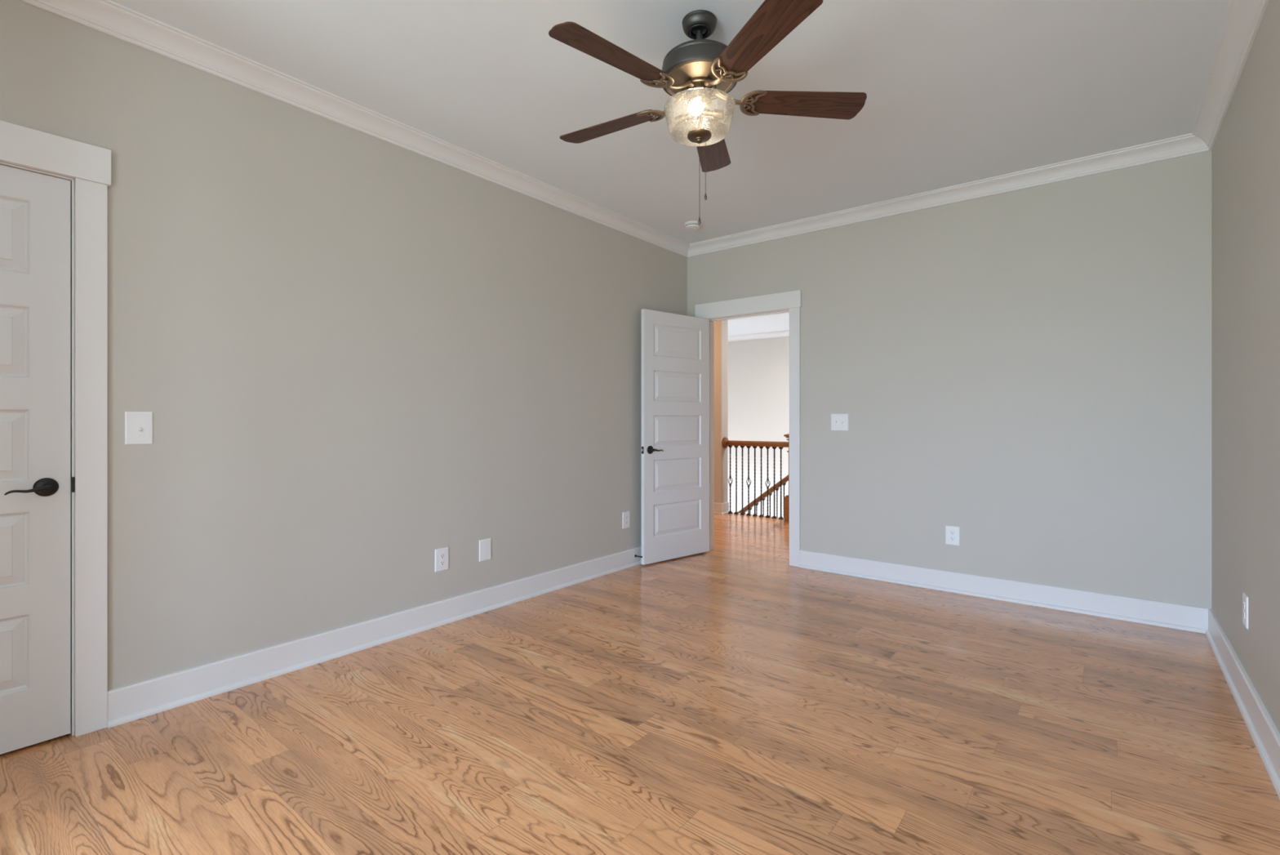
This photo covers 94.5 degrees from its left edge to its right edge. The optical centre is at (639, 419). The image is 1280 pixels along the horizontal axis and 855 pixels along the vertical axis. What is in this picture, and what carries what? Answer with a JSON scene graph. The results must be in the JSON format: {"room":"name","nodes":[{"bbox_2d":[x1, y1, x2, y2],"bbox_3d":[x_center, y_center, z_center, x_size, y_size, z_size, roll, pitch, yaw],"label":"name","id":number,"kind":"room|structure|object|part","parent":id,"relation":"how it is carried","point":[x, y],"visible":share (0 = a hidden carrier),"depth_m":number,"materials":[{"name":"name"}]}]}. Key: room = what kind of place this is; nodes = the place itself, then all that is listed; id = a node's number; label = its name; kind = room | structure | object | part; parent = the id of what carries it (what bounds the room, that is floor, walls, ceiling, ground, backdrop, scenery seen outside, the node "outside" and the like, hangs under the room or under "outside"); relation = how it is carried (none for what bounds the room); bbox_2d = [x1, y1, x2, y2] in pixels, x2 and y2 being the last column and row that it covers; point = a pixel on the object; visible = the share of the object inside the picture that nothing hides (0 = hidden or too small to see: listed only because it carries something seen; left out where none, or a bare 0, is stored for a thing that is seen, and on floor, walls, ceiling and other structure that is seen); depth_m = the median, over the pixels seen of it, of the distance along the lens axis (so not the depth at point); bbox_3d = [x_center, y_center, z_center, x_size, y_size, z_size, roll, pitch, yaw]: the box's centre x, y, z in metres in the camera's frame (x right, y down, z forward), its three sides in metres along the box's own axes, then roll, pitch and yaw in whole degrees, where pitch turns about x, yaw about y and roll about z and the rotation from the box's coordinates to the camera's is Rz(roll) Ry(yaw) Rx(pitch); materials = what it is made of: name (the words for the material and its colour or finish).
{"room":"empty bedroom","nodes":[
{"label":"empty bedroom","id":0,"kind":"room"},
{"bbox_2d":[0,0,687,735],"bbox_3d":[-1.838,-0.197,2.698,0.200,2.743,7.180,0,0,38],"label":"wall","id":1,"kind":"structure","parent":0,"point":[355,357],"depth_m":2.87,"materials":[{"name":"beige paint"}]},
{"bbox_2d":[0,164,71,754],"bbox_3d":[-2.343,0.139,1.890,0.087,2.048,0.765,0,0,38],"label":"door","id":2,"kind":"structure","parent":1,"relation":"in","point":[35,208],"depth_m":2.12,"materials":[{"name":"white wood"}]},
{"bbox_3d":[-2.147,0.248,2.078,0.012,0.026,0.118,0,0,38],"label":"lever","id":3,"kind":"part","parent":2,"relation":"part of","materials":[{"name":"black metal"}]},
{"bbox_3d":[-2.137,0.245,2.132,0.041,0.067,0.067,0,0,38],"label":"handle","id":4,"kind":"part","parent":2,"relation":"part of","materials":[{"name":"black metal"}]},
{"bbox_2d":[0,120,111,736],"bbox_3d":[-2.371,0.072,1.915,0.113,2.205,0.980,0,0,38],"label":"trim","id":5,"kind":"structure","parent":1,"relation":"attached to","point":[90,166],"depth_m":2.21,"materials":[{"name":"white wood"}]},
{"bbox_3d":[-2.103,0.241,2.199,0.007,0.057,0.014,0,0,38],"label":"strike plate","id":6,"kind":"part","parent":5,"relation":"part of","materials":[{"name":"black metal"}]},
{"bbox_2d":[124,411,152,444],"bbox_3d":[-1.981,0.034,2.342,0.018,0.131,0.087,0,0,38],"label":"light switch","id":7,"kind":"object","parent":1,"relation":"attached to","point":[138,424],"visible":1,"depth_m":2.34,"materials":[{"name":"white plastic"}]},
{"bbox_2d":[17,0,689,257],"bbox_3d":[-1.074,-1.523,3.432,0.086,0.090,4.960,0,0,38],"label":"trim","id":8,"kind":"structure","parent":1,"relation":"attached to","point":[108,17],"depth_m":2.81,"materials":[{"name":"white wood"}]},
{"bbox_2d":[107,546,640,728],"bbox_3d":[-1.096,1.108,3.450,0.030,0.134,4.960,0,0,38],"label":"baseboard","id":9,"kind":"structure","parent":1,"relation":"attached to","point":[133,701],"depth_m":2.89,"materials":[{"name":"white wood"}]},
{"bbox_2d":[435,546,448,571],"bbox_3d":[-1.141,0.806,3.411,0.008,0.129,0.089,0,0,38],"label":"wall outlet","id":10,"kind":"object","parent":1,"relation":"attached to","point":[442,555],"visible":1,"depth_m":3.41,"materials":[{"name":"white plastic"}]},
{"bbox_2d":[440,553,444,558],"bbox_3d":[-1.139,0.787,3.410,0.003,0.028,0.034,0,0,38],"label":"receptacle","id":11,"kind":"object","parent":10,"relation":"attached to","point":[442,555],"depth_m":3.41,"materials":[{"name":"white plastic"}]},
{"bbox_2d":[440,560,444,565],"bbox_3d":[-1.139,0.826,3.410,0.003,0.028,0.034,0,0,38],"label":"receptacle","id":12,"kind":"object","parent":10,"relation":"attached to","point":[442,562],"depth_m":3.41,"materials":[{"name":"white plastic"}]},
{"bbox_2d":[479,537,491,561],"bbox_3d":[-0.953,0.803,3.648,0.007,0.131,0.087,0,0,38],"label":"blank plate","id":13,"kind":"object","parent":1,"relation":"attached to","point":[485,545],"visible":1,"depth_m":3.65,"materials":[{"name":"white plastic"}]},
{"bbox_2d":[622,511,630,528],"bbox_3d":[-0.108,0.799,4.715,0.008,0.129,0.089,0,0,38],"label":"wall outlet","id":14,"kind":"object","parent":1,"relation":"attached to","point":[625,515],"visible":1,"depth_m":4.71,"materials":[{"name":"white plastic"}]},
{"bbox_2d":[0,511,1279,854],"bbox_3d":[-1.488,1.275,3.785,8.200,0.200,9.120,0,0,38],"label":"floor","id":15,"kind":"structure","parent":0,"point":[733,697],"depth_m":2.13,"materials":[{"name":"brown wood"}]},
{"bbox_2d":[721,433,789,520],"bbox_3d":[1.468,0.664,7.135,0.989,1.022,0.180,0,0,37],"label":"balustrade","id":16,"kind":"object","parent":15,"relation":"on","point":[726,442],"visible":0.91,"depth_m":7.17,"materials":[{"name":"brown wood"}]},
{"bbox_2d":[728,475,733,485],"bbox_3d":[1.131,0.770,7.413,0.056,0.116,0.056,0,0,-7],"label":"basket","id":17,"kind":"object","parent":16,"relation":"on","point":[730,477],"depth_m":7.41,"materials":[{"name":"black metal"}]},
{"bbox_2d":[746,477,751,487],"bbox_3d":[1.332,0.770,7.254,0.056,0.116,0.056,0,0,-7],"label":"basket","id":18,"kind":"object","parent":16,"relation":"on","point":[748,479],"depth_m":7.25,"materials":[{"name":"black metal"}]},
{"bbox_3d":[1.429,0.293,7.177,0.842,0.064,0.062,0,0,38],"label":"handrail","id":19,"kind":"part","parent":16,"relation":"part of","materials":[{"name":"brown wood"}]},
{"bbox_3d":[1.791,0.693,6.891,0.166,0.965,0.166,0,0,38],"label":"newel post","id":20,"kind":"part","parent":16,"relation":"part of","materials":[{"name":"brown wood"}]},
{"bbox_2d":[110,0,1231,336],"bbox_3d":[-0.462,-1.618,5.065,8.420,0.100,12.600,0,0,38],"label":"ceiling","id":21,"kind":"structure","parent":0,"point":[957,91],"depth_m":2.78,"materials":[{"name":"white paint"}]},
{"bbox_2d":[684,221,701,230],"bbox_3d":[0.423,-1.546,4.739,0.128,0.044,0.128,0,0,18],"label":"smoke detector","id":22,"kind":"object","parent":21,"relation":"attached to","point":[691,225],"visible":0.95,"depth_m":4.70,"materials":[{"name":"white plastic"}]},
{"bbox_2d":[548,0,866,224],"bbox_3d":[0.197,-1.168,2.335,1.265,0.800,1.275,0,0,38],"label":"ceiling fan","id":23,"kind":"object","parent":21,"relation":"hanging from","point":[699,71],"visible":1,"depth_m":2.27,"materials":[{"name":"brown wood"}]},
{"bbox_3d":[-0.092,-1.260,2.052,0.478,0.007,0.147,0,12,-41],"label":"blade","id":24,"kind":"part","parent":23,"relation":"part of","materials":[{"name":"brown wood"}]},
{"bbox_3d":[-0.132,-1.260,2.555,0.478,0.006,0.147,0,12,31],"label":"blade","id":25,"kind":"part","parent":23,"relation":"part of","materials":[{"name":"brown wood"}]},
{"bbox_2d":[675,112,697,125],"bbox_3d":[0.181,-1.194,2.346,0.092,0.052,0.059,0,0,38],"label":"bulb","id":26,"kind":"object","parent":23,"relation":"attached to","point":[682,118],"depth_m":2.34,"materials":[{"name":"glass"}]},
{"bbox_2d":[688,99,702,115],"bbox_3d":[0.213,-1.191,2.267,0.055,0.055,0.061,0,0,-19],"label":"bulb","id":27,"kind":"object","parent":23,"relation":"attached to","point":[695,107],"depth_m":2.25,"materials":[{"name":"glass"}]},
{"bbox_3d":[0.234,-1.175,2.332,0.279,0.106,0.279,0,0,38],"label":"lamp shade","id":28,"kind":"part","parent":23,"relation":"part of","materials":[{"name":"clear glass"}]},
{"bbox_3d":[0.234,-1.322,2.332,0.269,0.022,0.269,0,0,38],"label":"plate","id":29,"kind":"part","parent":23,"relation":"part of","materials":[{"name":"brown metal"}]},
{"bbox_2d":[696,115,707,128],"bbox_3d":[0.246,-1.192,2.384,0.062,0.057,0.087,0,0,38],"label":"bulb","id":30,"kind":"object","parent":23,"relation":"attached to","point":[702,117],"depth_m":2.34,"materials":[{"name":"glass"}]},
{"bbox_3d":[0.260,-1.000,2.344,0.002,0.212,0.002,0,0,38],"label":"pull chain","id":31,"kind":"part","parent":23,"relation":"part of","materials":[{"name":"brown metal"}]},
{"bbox_2d":[701,108,724,119],"bbox_3d":[0.287,-1.194,2.317,0.092,0.052,0.059,0,0,38],"label":"bulb","id":32,"kind":"object","parent":23,"relation":"attached to","point":[705,113],"depth_m":2.31,"materials":[{"name":"glass"}]},
{"bbox_3d":[0.333,-1.260,2.749,0.147,0.007,0.478,-12,-3,13],"label":"blade","id":33,"kind":"part","parent":23,"relation":"part of","materials":[{"name":"brown wood"}]},
{"bbox_3d":[0.399,-1.260,1.936,0.147,0.006,0.478,13,-5,-22],"label":"blade","id":34,"kind":"part","parent":23,"relation":"part of","materials":[{"name":"brown wood"}]},
{"bbox_3d":[0.661,-1.260,2.366,0.478,0.006,0.147,0,-12,-5],"label":"blade","id":35,"kind":"part","parent":23,"relation":"part of","materials":[{"name":"brown wood"}]},
{"bbox_2d":[714,320,728,502],"bbox_3d":[-0.446,-0.197,8.608,3.845,2.743,0.155,0,0,38],"label":"wall","id":36,"kind":"structure","parent":0,"point":[721,327],"depth_m":7.39,"materials":[{"name":"paint"}]},
{"bbox_2d":[714,502,728,514],"bbox_3d":[-0.444,1.108,8.587,3.875,0.134,0.185,0,0,38],"label":"baseboard","id":37,"kind":"structure","parent":36,"relation":"attached to","point":[719,508],"depth_m":7.37,"materials":[{"name":"white wood"}]},
{"bbox_2d":[728,336,789,517],"bbox_3d":[3.412,1.103,9.957,8.420,5.343,0.120,0,0,38],"label":"wall","id":38,"kind":"structure","parent":0,"point":[758,369],"depth_m":10.87,"materials":[{"name":"paint"}]},
{"bbox_2d":[728,329,789,341],"bbox_3d":[3.341,-1.523,9.882,8.200,0.090,0.086,0,0,38],"label":"trim","id":39,"kind":"structure","parent":38,"relation":"attached to","point":[782,333],"depth_m":10.80,"materials":[{"name":"white wood"}]},
{"bbox_2d":[687,151,1211,608],"bbox_3d":[1.826,-0.197,4.376,3.461,2.743,0.120,0,0,38],"label":"wall","id":40,"kind":"structure","parent":0,"point":[1027,372],"depth_m":3.81,"materials":[{"name":"beige paint"}]},
{"bbox_2d":[640,308,709,564],"bbox_3d":[0.326,0.139,4.983,0.784,2.048,0.095,0,0,-41],"label":"door","id":41,"kind":"structure","parent":40,"relation":"in","point":[675,348],"depth_m":4.95,"materials":[{"name":"white wood"}]},
{"bbox_3d":[0.095,0.245,4.764,0.067,0.067,0.041,0,0,-41],"label":"handle","id":42,"kind":"part","parent":41,"relation":"part of","materials":[{"name":"black metal"}]},
{"bbox_2d":[695,289,801,566],"bbox_3d":[0.938,0.072,5.079,0.995,2.205,0.170,0,0,38],"label":"trim","id":43,"kind":"structure","parent":40,"relation":"attached to","point":[790,302],"depth_m":4.76,"materials":[{"name":"white wood"}]},
{"bbox_2d":[831,413,848,431],"bbox_3d":[1.525,0.021,4.526,0.134,0.129,0.018,0,0,38],"label":"light switch","id":44,"kind":"object","parent":40,"relation":"attached to","point":[838,421],"visible":1,"depth_m":4.53,"materials":[{"name":"white plastic"}]},
{"bbox_2d":[687,133,1210,257],"bbox_3d":[1.762,-1.523,4.295,3.461,0.090,0.086,0,0,38],"label":"trim","id":45,"kind":"structure","parent":40,"relation":"attached to","point":[1187,144],"depth_m":3.93,"materials":[{"name":"white wood"}]},
{"bbox_2d":[945,524,959,545],"bbox_3d":[2.138,0.794,4.047,0.089,0.129,0.008,0,0,38],"label":"wall outlet","id":46,"kind":"object","parent":40,"relation":"attached to","point":[952,533],"visible":1,"depth_m":4.04,"materials":[{"name":"white plastic"}]},
{"bbox_2d":[949,530,955,534],"bbox_3d":[2.136,0.774,4.045,0.034,0.028,0.003,0,0,38],"label":"receptacle","id":47,"kind":"object","parent":46,"relation":"attached to","point":[951,532],"depth_m":4.04,"materials":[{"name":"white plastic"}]},
{"bbox_2d":[949,536,955,540],"bbox_3d":[2.136,0.814,4.045,0.034,0.028,0.003,0,0,38],"label":"receptacle","id":48,"kind":"object","parent":46,"relation":"attached to","point":[951,538],"depth_m":4.04,"materials":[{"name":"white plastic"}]},
{"bbox_2d":[799,549,1211,633],"bbox_3d":[1.779,1.108,4.317,3.461,0.134,0.030,0,0,38],"label":"baseboard","id":49,"kind":"structure","parent":40,"relation":"attached to","point":[1180,616],"depth_m":3.78,"materials":[{"name":"white wood"}]},
{"bbox_2d":[1211,0,1279,733],"bbox_3d":[1.019,-0.197,0.474,0.120,2.743,7.240,0,0,38],"label":"wall","id":50,"kind":"structure","parent":0,"point":[1246,150],"depth_m":2.41,"materials":[{"name":"beige paint"}]},
{"bbox_2d":[1191,0,1269,151],"bbox_3d":[0.938,-1.523,0.537,0.086,0.090,7.000,0,0,38],"label":"trim","id":51,"kind":"structure","parent":50,"relation":"attached to","point":[1243,19],"depth_m":2.53,"materials":[{"name":"white wood"}]},
{"bbox_2d":[1204,608,1279,799],"bbox_3d":[0.960,1.108,0.520,0.030,0.134,7.000,0,0,38],"label":"baseboard","id":52,"kind":"structure","parent":50,"relation":"attached to","point":[1265,735],"depth_m":2.31,"materials":[{"name":"white wood"}]},
{"bbox_2d":[1242,591,1248,628],"bbox_3d":[2.495,0.787,2.440,0.008,0.129,0.089,0,0,38],"label":"wall outlet","id":53,"kind":"object","parent":50,"relation":"attached to","point":[1245,598],"visible":1,"depth_m":2.42,"materials":[{"name":"white plastic"}]},
{"bbox_3d":[1.283,2.400,8.020,2.315,2.070,0.960,0,0,38],"label":"floor","id":54,"kind":"structure","parent":0,"visible":0},
{"bbox_2d":[737,474,788,517],"bbox_3d":[1.789,1.299,8.092,2.066,2.292,0.176,0,0,38],"label":"stair handrail","id":55,"kind":"object","parent":54,"relation":"on","point":[785,479],"visible":0.19,"depth_m":8.09,"materials":[{"name":"brown wood"}]}
]}

